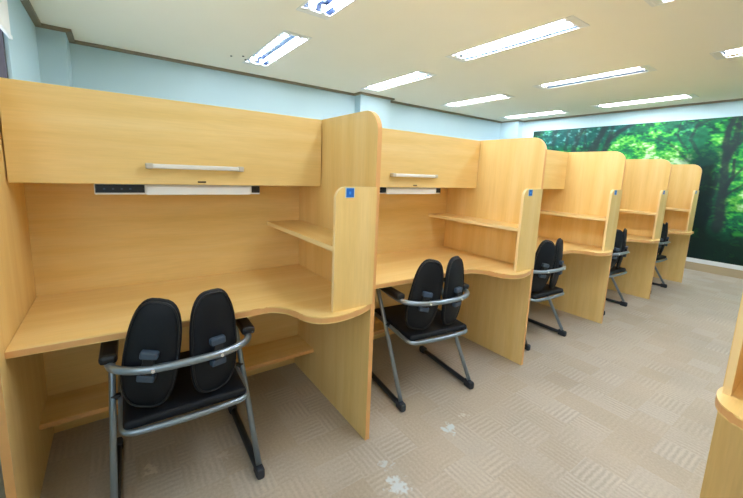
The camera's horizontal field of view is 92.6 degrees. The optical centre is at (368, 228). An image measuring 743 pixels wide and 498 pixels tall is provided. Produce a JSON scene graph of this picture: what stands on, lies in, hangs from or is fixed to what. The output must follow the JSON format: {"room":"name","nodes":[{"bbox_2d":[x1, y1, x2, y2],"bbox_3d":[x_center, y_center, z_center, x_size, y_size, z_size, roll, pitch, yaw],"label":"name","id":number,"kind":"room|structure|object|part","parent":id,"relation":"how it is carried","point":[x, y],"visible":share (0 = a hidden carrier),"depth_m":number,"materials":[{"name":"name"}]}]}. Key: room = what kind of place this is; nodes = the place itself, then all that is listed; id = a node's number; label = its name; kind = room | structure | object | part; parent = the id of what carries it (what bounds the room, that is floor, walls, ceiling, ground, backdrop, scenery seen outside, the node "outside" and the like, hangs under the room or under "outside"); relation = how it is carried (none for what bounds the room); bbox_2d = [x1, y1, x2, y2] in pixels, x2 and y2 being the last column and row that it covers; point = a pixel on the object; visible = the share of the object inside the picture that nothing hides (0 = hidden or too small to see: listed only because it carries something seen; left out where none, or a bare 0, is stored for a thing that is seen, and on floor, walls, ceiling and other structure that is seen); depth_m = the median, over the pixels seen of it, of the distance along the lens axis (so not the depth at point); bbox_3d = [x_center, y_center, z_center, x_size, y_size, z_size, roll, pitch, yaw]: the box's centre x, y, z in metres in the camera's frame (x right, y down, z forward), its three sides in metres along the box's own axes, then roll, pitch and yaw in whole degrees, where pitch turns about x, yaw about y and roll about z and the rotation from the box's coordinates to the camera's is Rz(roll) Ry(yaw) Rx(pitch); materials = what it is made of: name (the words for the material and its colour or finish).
{"room":"study room","nodes":[
{"label":"study room","id":0,"kind":"room"},
{"bbox_2d":[3,0,40,82],"bbox_3d":[-1.521,-0.257,1.119,0.100,2.720,6.770,-4,11,-35],"label":"wall","id":1,"kind":"structure","parent":0,"point":[22,59],"depth_m":2.78,"materials":[{"name":"blue paint"}]},
{"bbox_2d":[0,29,7,77],"bbox_3d":[-2.078,-0.736,1.863,0.060,1.490,1.450,-4,11,-35],"label":"window","id":2,"kind":"structure","parent":1,"relation":"in","point":[3,62],"depth_m":2.37,"materials":[{"name":"grey"}]},
{"bbox_2d":[0,0,12,39],"bbox_3d":[-2.013,-1.382,1.864,0.085,0.390,1.570,-4,11,-35],"label":"roller blind","id":3,"kind":"object","parent":1,"relation":"attached to","point":[4,15],"visible":1,"depth_m":2.29,"materials":[{"name":"white fabric"}]},
{"bbox_2d":[20,0,40,26],"bbox_3d":[-1.306,-1.464,0.819,0.050,0.028,6.400,-4,11,-35],"label":"trim","id":4,"kind":"structure","parent":1,"relation":"attached to","point":[27,5],"depth_m":3.06,"materials":[{"name":"brown wood"}]},
{"bbox_2d":[35,23,71,33],"bbox_3d":[-3.043,-1.944,3.435,0.270,0.028,0.050,-4,11,-35],"label":"trim","id":5,"kind":"structure","parent":1,"relation":"attached to","point":[46,26],"depth_m":3.43,"materials":[{"name":"brown wood"}]},
{"bbox_2d":[35,27,72,86],"bbox_3d":[-3.235,-0.695,3.791,0.220,2.620,0.370,-4,11,-35],"label":"wall pillar","id":6,"kind":"structure","parent":0,"point":[53,47],"depth_m":3.49,"materials":[{"name":"blue paint"}]},
{"bbox_2d":[69,43,500,140],"bbox_3d":[-0.162,-1.009,6.225,8.270,2.720,0.100,-4,11,-35],"label":"wall","id":7,"kind":"structure","parent":0,"point":[93,68],"depth_m":4.79,"materials":[{"name":"blue paint"}]},
{"bbox_2d":[66,33,74,43],"bbox_3d":[-3.075,-1.982,3.667,0.050,0.028,0.370,-4,11,-35],"label":"trim","id":8,"kind":"structure","parent":7,"relation":"attached to","point":[70,37],"depth_m":3.66,"materials":[{"name":"brown wood"}]},
{"bbox_2d":[69,40,356,95],"bbox_3d":[-1.696,-2.111,4.829,3.650,0.028,0.050,-4,11,-35],"label":"trim","id":9,"kind":"structure","parent":7,"relation":"attached to","point":[76,41],"depth_m":4.50,"materials":[{"name":"brown wood"}]},
{"bbox_2d":[390,101,501,122],"bbox_3d":[1.689,-2.354,7.207,3.400,0.028,0.050,-4,11,-35],"label":"trim","id":10,"kind":"structure","parent":7,"relation":"attached to","point":[395,102],"depth_m":7.02,"materials":[{"name":"brown"}]},
{"bbox_2d":[0,268,742,497],"bbox_3d":[1.762,0.875,3.680,8.270,0.060,6.970,-4,11,-35],"label":"floor","id":11,"kind":"structure","parent":0,"point":[622,406],"depth_m":1.92,"materials":[{"name":"carpet"}]},
{"bbox_2d":[98,288,264,497],"bbox_3d":[-0.818,0.637,1.562,0.560,0.872,0.555,-4,11,-34],"label":"chair","id":12,"kind":"object","parent":11,"relation":"on","point":[157,381],"visible":0.93,"depth_m":1.34,"materials":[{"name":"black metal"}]},
{"bbox_3d":[-0.992,0.751,1.385,0.031,0.600,0.373,-3,10,-31],"label":"leg","id":13,"kind":"part","parent":12,"relation":"part of","materials":[{"name":"silver metal"}]},
{"bbox_3d":[-0.785,0.488,1.266,0.047,0.076,0.028,0,9,-14],"label":"bracket stem","id":14,"kind":"part","parent":12,"relation":"part of","materials":[{"name":"black plastic"}]},
{"bbox_3d":[-0.792,0.674,1.527,0.474,0.052,0.433,-4,11,-34],"label":"seat frame","id":15,"kind":"part","parent":12,"relation":"part of","materials":[{"name":"silver metal"}]},
{"bbox_3d":[-0.815,0.659,1.560,0.432,0.040,0.466,-4,11,-34],"label":"seat","id":16,"kind":"part","parent":12,"relation":"part of","materials":[{"name":"black fabric"}]},
{"bbox_3d":[-0.590,0.476,1.393,0.028,0.073,0.037,10,12,40],"label":"bracket stem","id":17,"kind":"part","parent":12,"relation":"part of","materials":[{"name":"black plastic"}]},
{"bbox_3d":[-0.578,0.724,1.660,0.031,0.600,0.373,-4,11,-36],"label":"leg","id":18,"kind":"part","parent":12,"relation":"part of","materials":[{"name":"silver metal"}]},
{"bbox_2d":[0,77,381,497],"bbox_3d":[-0.749,0.247,1.644,1.327,1.620,0.947,-4,11,-35],"label":"study carrel","id":19,"kind":"object","parent":11,"relation":"on","point":[111,203],"visible":0.99,"depth_m":1.66,"materials":[{"name":"brown wood"}]},
{"bbox_3d":[-1.344,0.269,1.357,0.024,1.620,0.731,-4,11,-35],"label":"panel","id":20,"kind":"part","parent":19,"relation":"part of","materials":[{"name":"brown wood"}]},
{"bbox_3d":[-0.934,-0.269,1.514,0.028,0.024,0.034,-4,11,-35],"label":"handle","id":21,"kind":"part","parent":19,"relation":"part of","materials":[{"name":"beige"}]},
{"bbox_3d":[-0.786,-0.386,1.630,1.268,0.365,0.018,-4,11,-35],"label":"cabinet door","id":22,"kind":"part","parent":19,"relation":"part of","materials":[{"name":"brown wood"}]},
{"bbox_3d":[-0.980,0.088,1.955,1.279,1.420,0.018,-4,11,-35],"label":"panel","id":23,"kind":"part","parent":19,"relation":"part of","materials":[{"name":"brown wood"}]},
{"bbox_3d":[-1.016,0.178,2.016,1.279,1.620,0.018,-4,11,-35],"label":"panel","id":24,"kind":"part","parent":19,"relation":"part of","materials":[{"name":"brown wood"}]},
{"bbox_2d":[39,335,313,429],"bbox_3d":[-0.934,0.785,1.961,1.279,0.022,0.233,-4,11,-35],"label":"shelf","id":25,"kind":"object","parent":19,"relation":"attached to","point":[73,403],"depth_m":1.74,"materials":[{"name":"brown wood"}]},
{"bbox_2d":[94,184,259,194],"bbox_3d":[-0.861,-0.188,1.676,0.685,0.045,0.065,-4,11,-35],"label":"task lamp","id":26,"kind":"object","parent":19,"relation":"attached to","point":[99,189],"depth_m":1.61,"materials":[{"name":"white plastic"}]},
{"bbox_2d":[5,264,370,358],"bbox_3d":[-0.731,0.347,1.628,1.279,0.030,0.871,-4,11,-35],"label":"countertop","id":27,"kind":"structure","parent":19,"relation":"on","point":[54,322],"depth_m":1.59,"materials":[{"name":"brown wood"}]},
{"bbox_3d":[-0.774,-0.279,1.617,0.360,0.020,0.020,-4,11,-35],"label":"cabinet handle","id":28,"kind":"part","parent":19,"relation":"part of","materials":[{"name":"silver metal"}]},
{"bbox_2d":[267,220,332,250],"bbox_3d":[-0.301,0.019,1.912,0.212,0.022,0.812,-4,11,-35],"label":"shelf","id":29,"kind":"object","parent":19,"relation":"attached to","point":[317,233],"depth_m":1.93,"materials":[{"name":"brown wood"}]},
{"bbox_3d":[-0.233,0.205,2.039,0.024,1.620,0.894,-4,11,-35],"label":"panel","id":30,"kind":"part","parent":19,"relation":"part of","materials":[{"name":"brown wood"}]},
{"bbox_2d":[372,256,473,411],"bbox_3d":[0.320,0.562,2.315,0.560,0.872,0.555,-3,10,-28],"label":"chair","id":31,"kind":"object","parent":11,"relation":"on","point":[419,317],"visible":0.93,"depth_m":2.09,"materials":[{"name":"black plastic"}]},
{"bbox_3d":[0.127,0.673,2.157,0.031,0.600,0.373,-2,10,-25],"label":"leg","id":32,"kind":"part","parent":31,"relation":"part of","materials":[{"name":"silver metal"}]},
{"bbox_3d":[0.322,0.585,2.314,0.432,0.040,0.466,-3,10,-28],"label":"seat","id":33,"kind":"part","parent":31,"relation":"part of","materials":[{"name":"black fabric"}]},
{"bbox_3d":[0.342,0.600,2.278,0.474,0.052,0.433,-3,10,-28],"label":"seat frame","id":34,"kind":"part","parent":31,"relation":"part of","materials":[{"name":"silver metal"}]},
{"bbox_3d":[0.325,0.413,2.018,0.047,0.076,0.028,1,9,-8],"label":"bracket stem","id":35,"kind":"part","parent":31,"relation":"part of","materials":[{"name":"black plastic"}]},
{"bbox_3d":[0.567,0.654,2.388,0.031,0.600,0.373,-3,10,-30],"label":"leg","id":36,"kind":"part","parent":31,"relation":"part of","materials":[{"name":"silver metal"}]},
{"bbox_2d":[373,128,546,364],"bbox_3d":[0.355,0.168,2.417,1.375,1.620,0.952,-4,11,-35],"label":"study carrel","id":37,"kind":"object","parent":11,"relation":"on","point":[442,198],"visible":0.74,"depth_m":2.64,"materials":[{"name":"brown wood"}]},
{"bbox_3d":[0.078,0.100,2.784,1.351,1.620,0.018,-4,11,-35],"label":"panel","id":38,"kind":"part","parent":37,"relation":"part of","materials":[{"name":"brown wood"}]},
{"bbox_2d":[373,305,441,334],"bbox_3d":[0.160,0.706,2.730,1.351,0.022,0.233,-4,11,-35],"label":"shelf","id":39,"kind":"object","parent":37,"relation":"attached to","point":[378,325],"depth_m":2.60,"materials":[{"name":"brown wood"}]},
{"bbox_2d":[380,187,440,193],"bbox_3d":[0.234,-0.265,2.442,0.685,0.047,0.071,-4,11,-35],"label":"task lamp","id":40,"kind":"object","parent":37,"relation":"attached to","point":[383,190],"depth_m":2.44,"materials":[{"name":"white plastic"}]},
{"bbox_3d":[0.114,0.009,2.724,1.351,1.420,0.018,-4,11,-35],"label":"panel","id":41,"kind":"part","parent":37,"relation":"part of","materials":[{"name":"brown wood"}]},
{"bbox_3d":[0.319,-0.358,2.386,0.360,0.020,0.020,-4,11,-35],"label":"cabinet handle","id":42,"kind":"part","parent":37,"relation":"part of","materials":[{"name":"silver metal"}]},
{"bbox_3d":[0.308,-0.465,2.399,1.340,0.365,0.018,-4,11,-35],"label":"cabinet door","id":43,"kind":"part","parent":37,"relation":"part of","materials":[{"name":"brown wood"}]},
{"bbox_2d":[375,246,531,288],"bbox_3d":[0.364,0.269,2.395,1.351,0.030,0.876,-4,11,-35],"label":"countertop","id":44,"kind":"structure","parent":37,"relation":"on","point":[394,268],"depth_m":2.46,"materials":[{"name":"brown wood"}]},
{"bbox_2d":[428,213,517,231],"bbox_3d":[0.824,-0.061,2.699,0.212,0.022,0.817,-4,11,-35],"label":"shelf","id":45,"kind":"object","parent":37,"relation":"attached to","point":[495,222],"depth_m":2.68,"materials":[{"name":"brown wood"}]},
{"bbox_3d":[0.892,0.125,2.826,0.024,1.620,0.899,-4,11,-35],"label":"panel","id":46,"kind":"part","parent":37,"relation":"part of","materials":[{"name":"brown wood"}]},
{"bbox_2d":[525,238,566,350],"bbox_3d":[1.362,0.478,3.107,0.560,0.872,0.555,-3,11,-32],"label":"chair","id":47,"kind":"object","parent":11,"relation":"on","point":[548,262],"visible":0.65,"depth_m":2.86,"materials":[{"name":"black plastic"}]},
{"bbox_3d":[1.364,0.500,3.106,0.432,0.040,0.466,-3,11,-32],"label":"seat","id":48,"kind":"part","parent":47,"relation":"part of","materials":[{"name":"black fabric"}]},
{"bbox_3d":[1.387,0.515,3.072,0.474,0.052,0.433,-3,11,-32],"label":"seat frame","id":49,"kind":"part","parent":47,"relation":"part of","materials":[{"name":"silver metal"}]},
{"bbox_3d":[1.603,0.566,3.200,0.031,0.600,0.373,-4,11,-34],"label":"leg","id":50,"kind":"part","parent":47,"relation":"part of","materials":[{"name":"silver metal"}]},
{"bbox_2d":[536,150,625,323],"bbox_3d":[1.476,0.085,3.220,1.386,1.620,0.927,-4,11,-35],"label":"study carrel","id":51,"kind":"object","parent":11,"relation":"on","point":[582,192],"visible":0.41,"depth_m":3.45,"materials":[{"name":"brown wood"}]},
{"bbox_3d":[1.435,-0.546,3.191,1.351,0.365,0.018,-4,11,-35],"label":"cabinet door","id":52,"kind":"part","parent":51,"relation":"part of","materials":[{"name":"brown wood"}]},
{"bbox_2d":[540,210,605,220],"bbox_3d":[1.949,-0.144,3.505,0.212,0.022,0.792,-4,11,-35],"label":"shelf","id":53,"kind":"object","parent":51,"relation":"attached to","point":[562,213],"depth_m":3.44,"materials":[{"name":"brown wood"}]},
{"bbox_2d":[536,236,612,255],"bbox_3d":[1.484,0.186,3.197,1.362,0.030,0.851,-4,11,-35],"label":"countertop","id":54,"kind":"structure","parent":51,"relation":"on","point":[568,247],"depth_m":3.24,"materials":[{"name":"brown wood"}]},
{"bbox_2d":[603,228,629,315],"bbox_3d":[2.478,0.395,3.907,0.560,0.872,0.555,-4,11,-33],"label":"chair","id":55,"kind":"object","parent":11,"relation":"on","point":[620,250],"visible":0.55,"depth_m":3.68,"materials":[{"name":"black plastic"}]},
{"bbox_3d":[2.480,0.418,3.906,0.432,0.040,0.466,-4,11,-33],"label":"seat","id":56,"kind":"part","parent":55,"relation":"part of","materials":[{"name":"black fabric"}]},
{"bbox_3d":[2.503,0.432,3.872,0.474,0.052,0.433,-4,11,-33],"label":"seat frame","id":57,"kind":"part","parent":55,"relation":"part of","materials":[{"name":"silver metal"}]},
{"bbox_3d":[2.718,0.483,4.004,0.031,0.600,0.373,-4,11,-35],"label":"leg","id":58,"kind":"part","parent":55,"relation":"part of","materials":[{"name":"silver metal"}]},
{"bbox_2d":[607,159,671,298],"bbox_3d":[2.574,0.005,4.003,1.317,1.620,0.908,-4,11,-35],"label":"study carrel","id":59,"kind":"object","parent":11,"relation":"on","point":[646,181],"visible":0.41,"depth_m":4.18,"materials":[{"name":"brown wood"}]},
{"bbox_2d":[619,209,655,214],"bbox_3d":[3.019,-0.223,4.268,0.212,0.022,0.773,-4,11,-35],"label":"shelf","id":60,"kind":"object","parent":59,"relation":"attached to","point":[624,211],"depth_m":4.12,"materials":[{"name":"brown wood"}]},
{"bbox_2d":[626,234,659,243],"bbox_3d":[2.583,0.105,3.980,1.293,0.030,0.832,-4,11,-35],"label":"countertop","id":61,"kind":"structure","parent":59,"relation":"on","point":[630,238],"depth_m":3.94,"materials":[{"name":"brown wood"}]},
{"bbox_2d":[650,222,670,293],"bbox_3d":[3.553,0.317,4.669,0.560,0.872,0.555,-4,11,-33],"label":"chair","id":62,"kind":"object","parent":11,"relation":"on","point":[664,240],"visible":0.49,"depth_m":4.46,"materials":[{"name":"black plastic"}]},
{"bbox_3d":[3.793,0.405,4.766,0.031,0.600,0.373,-4,11,-35],"label":"leg","id":63,"kind":"part","parent":62,"relation":"part of","materials":[{"name":"silver metal"}]},
{"bbox_3d":[3.555,0.340,4.668,0.432,0.040,0.466,-4,11,-33],"label":"seat","id":64,"kind":"part","parent":62,"relation":"part of","materials":[{"name":"black fabric"}]},
{"bbox_2d":[653,164,701,282],"bbox_3d":[3.641,-0.074,4.764,1.307,1.620,0.889,-4,11,-35],"label":"study carrel","id":65,"kind":"object","parent":11,"relation":"on","point":[684,183],"visible":0.3,"depth_m":4.91,"materials":[{"name":"brown wood"}]},
{"bbox_2d":[665,207,688,211],"bbox_3d":[4.081,-0.301,5.026,0.212,0.022,0.754,-4,11,-35],"label":"shelf","id":66,"kind":"object","parent":65,"relation":"attached to","point":[670,209],"depth_m":4.85,"materials":[{"name":"brown wood"}]},
{"bbox_2d":[668,228,693,234],"bbox_3d":[3.649,0.027,4.741,1.283,0.030,0.813,-4,11,-35],"label":"countertop","id":67,"kind":"structure","parent":65,"relation":"on","point":[670,231],"depth_m":4.69,"materials":[{"name":"brown wood"}]},
{"bbox_2d":[699,293,742,497],"bbox_3d":[0.985,0.495,0.502,1.235,1.620,0.871,-4,11,-35],"label":"study carrel","id":68,"kind":"object","parent":11,"relation":"on","point":[723,475],"visible":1,"depth_m":1.20,"materials":[{"name":"brown wood"}]},
{"bbox_2d":[715,379,742,430],"bbox_3d":[0.954,0.585,0.535,1.211,0.030,0.780,-4,11,-35],"label":"countertop","id":69,"kind":"structure","parent":68,"relation":"on","point":[730,408],"depth_m":1.01,"materials":[{"name":"brown wood"}]},
{"bbox_2d":[354,94,390,128],"bbox_3d":[0.032,-0.948,6.207,0.620,2.620,0.170,-4,11,-35],"label":"wall pillar","id":70,"kind":"structure","parent":0,"point":[380,106],"depth_m":5.96,"materials":[{"name":"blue paint"}]},
{"bbox_2d":[358,92,394,99],"bbox_3d":[0.145,-2.211,5.917,0.720,0.028,0.050,-4,11,-35],"label":"trim","id":71,"kind":"structure","parent":70,"relation":"attached to","point":[361,93],"depth_m":5.88,"materials":[{"name":"brown wood"}]},
{"bbox_2d":[29,0,742,121],"bbox_3d":[1.866,-1.800,3.258,8.270,0.120,6.970,-4,11,-35],"label":"ceiling","id":72,"kind":"structure","parent":0,"point":[366,43],"depth_m":3.51,"materials":[{"name":"beige paint"}]},
{"bbox_2d":[242,30,311,67],"bbox_3d":[-1.045,-1.990,3.906,0.288,0.081,1.334,-4,11,-35],"label":"ceiling light","id":73,"kind":"object","parent":72,"relation":"attached to","point":[285,42],"visible":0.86,"depth_m":3.91,"materials":[{"name":"white plastic"}]},
{"bbox_2d":[296,0,355,19],"bbox_3d":[-0.083,-1.716,2.407,0.288,0.081,1.334,-4,11,-35],"label":"ceiling light","id":74,"kind":"object","parent":72,"relation":"attached to","point":[324,9],"visible":1,"depth_m":2.87,"materials":[{"name":"white plastic"}]},
{"bbox_2d":[303,0,351,14],"bbox_3d":[-0.083,-1.718,2.406,0.262,0.076,1.308,-4,11,-35],"label":"diffuser","id":75,"kind":"object","parent":74,"relation":"on","point":[312,7],"depth_m":2.87,"materials":[{"name":"white plastic"}]},
{"bbox_2d":[360,70,435,91],"bbox_3d":[0.381,-2.109,5.017,0.288,0.081,1.334,-4,11,-35],"label":"ceiling light","id":76,"kind":"object","parent":72,"relation":"attached to","point":[418,75],"visible":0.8,"depth_m":5.02,"materials":[{"name":"white plastic"}]},
{"bbox_2d":[366,73,429,90],"bbox_3d":[0.381,-2.111,5.016,0.262,0.076,1.308,-4,11,-35],"label":"diffuser","id":77,"kind":"object","parent":76,"relation":"on","point":[411,77],"depth_m":5.05,"materials":[{"name":"white plastic"}]},
{"bbox_2d":[440,94,514,107],"bbox_3d":[1.818,-2.218,6.062,0.288,0.081,1.334,-4,11,-35],"label":"ceiling light","id":78,"kind":"object","parent":72,"relation":"attached to","point":[501,96],"visible":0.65,"depth_m":6.05,"materials":[{"name":"white plastic"}]},
{"bbox_2d":[449,95,507,106],"bbox_3d":[1.818,-2.220,6.062,0.262,0.076,1.308,-4,11,-35],"label":"diffuser","id":79,"kind":"object","parent":78,"relation":"on","point":[496,97],"depth_m":6.05,"materials":[{"name":"white plastic"}]},
{"bbox_2d":[445,15,589,61],"bbox_3d":[1.336,-1.816,3.392,0.288,0.081,1.334,-4,11,-35],"label":"ceiling light","id":80,"kind":"object","parent":72,"relation":"attached to","point":[567,24],"visible":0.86,"depth_m":3.33,"materials":[{"name":"white plastic"}]},
{"bbox_2d":[454,22,578,59],"bbox_3d":[1.336,-1.818,3.391,0.262,0.076,1.308,-4,11,-35],"label":"diffuser","id":81,"kind":"object","parent":80,"relation":"on","point":[551,29],"depth_m":3.36,"materials":[{"name":"white plastic"}]},
{"bbox_2d":[499,110,567,118],"bbox_3d":[3.304,-2.330,7.143,0.288,0.081,1.334,-4,11,-35],"label":"ceiling light","id":82,"kind":"object","parent":72,"relation":"attached to","point":[558,111],"visible":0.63,"depth_m":7.14,"materials":[{"name":"white plastic"}]},
{"bbox_2d":[506,112,563,118],"bbox_3d":[3.304,-2.333,7.142,0.262,0.076,1.308,-4,11,-35],"label":"diffuser","id":83,"kind":"object","parent":82,"relation":"on","point":[542,113],"depth_m":7.19,"materials":[{"name":"white plastic"}]},
{"bbox_2d":[532,65,656,89],"bbox_3d":[2.780,-1.931,4.479,0.288,0.081,1.334,-4,11,-35],"label":"ceiling light","id":84,"kind":"object","parent":72,"relation":"attached to","point":[646,68],"visible":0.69,"depth_m":4.43,"materials":[{"name":"white plastic"}]},
{"bbox_2d":[543,68,646,87],"bbox_3d":[2.780,-1.933,4.478,0.262,0.076,1.308,-4,11,-35],"label":"diffuser","id":85,"kind":"object","parent":84,"relation":"on","point":[629,71],"depth_m":4.45,"materials":[{"name":"white plastic"}]},
{"bbox_2d":[592,94,698,107],"bbox_3d":[4.311,-2.050,5.615,0.288,0.081,1.334,-4,11,-35],"label":"ceiling light","id":86,"kind":"object","parent":72,"relation":"attached to","point":[685,96],"visible":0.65,"depth_m":5.58,"materials":[{"name":"white plastic"}]},
{"bbox_2d":[600,97,689,106],"bbox_3d":[4.311,-2.053,5.615,0.262,0.076,1.308,-4,11,-35],"label":"diffuser","id":87,"kind":"object","parent":86,"relation":"on","point":[661,98],"depth_m":5.63,"materials":[{"name":"white plastic"}]},
{"bbox_2d":[644,0,674,6],"bbox_3d":[2.341,-1.552,1.971,0.288,0.081,1.334,-4,11,-35],"label":"ceiling light","id":88,"kind":"object","parent":72,"relation":"attached to","point":[652,3],"visible":1,"depth_m":2.53,"materials":[{"name":"white plastic"}]},
{"bbox_2d":[709,47,742,59],"bbox_3d":[3.825,-1.657,3.002,0.288,0.081,1.334,-4,11,-35],"label":"ceiling light","id":89,"kind":"object","parent":72,"relation":"attached to","point":[735,52],"visible":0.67,"depth_m":3.48,"materials":[{"name":"white plastic"}]},
{"bbox_2d":[723,49,742,56],"bbox_3d":[3.825,-1.659,3.001,0.262,0.076,1.308,-4,11,-35],"label":"diffuser","id":90,"kind":"object","parent":89,"relation":"on","point":[731,52],"depth_m":3.48,"materials":[{"name":"white plastic"}]},
{"bbox_2d":[499,121,522,138],"bbox_3d":[3.216,-1.150,8.276,0.180,2.620,0.450,-4,11,-35],"label":"wall pillar","id":91,"kind":"structure","parent":0,"point":[510,130],"depth_m":8.00,"materials":[{"name":"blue paint"}]},
{"bbox_2d":[522,100,742,137],"bbox_3d":[5.152,-0.736,5.808,0.100,2.720,6.770,-4,11,-35],"label":"wall","id":92,"kind":"structure","parent":0,"point":[734,108],"depth_m":6.17,"materials":[{"name":"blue paint"}]},
{"bbox_2d":[524,98,742,121],"bbox_3d":[5.285,-1.927,5.384,0.030,0.028,6.290,-4,11,-35],"label":"trim","id":93,"kind":"structure","parent":92,"relation":"attached to","point":[739,99],"depth_m":6.08,"materials":[{"name":"brown"}]},
{"bbox_2d":[533,116,742,265],"bbox_3d":[5.169,-0.637,5.696,0.012,2.180,5.540,-4,11,-35],"label":"wall mural","id":94,"kind":"object","parent":92,"relation":"attached to","point":[715,145],"visible":0.36,"depth_m":5.58},
{"bbox_2d":[685,261,742,278],"bbox_3d":[5.180,0.582,5.793,0.025,0.125,6.320,-4,11,-35],"label":"baseboard","id":95,"kind":"structure","parent":92,"relation":"attached to","point":[723,271],"depth_m":5.51,"materials":[{"name":"beige wood"}]},
{"bbox_2d":[686,257,742,270],"bbox_3d":[5.182,0.488,5.777,0.030,0.065,6.320,-4,11,-35],"label":"trim","id":96,"kind":"structure","parent":92,"relation":"attached to","point":[713,263],"depth_m":5.49,"materials":[{"name":"white"}]}
]}

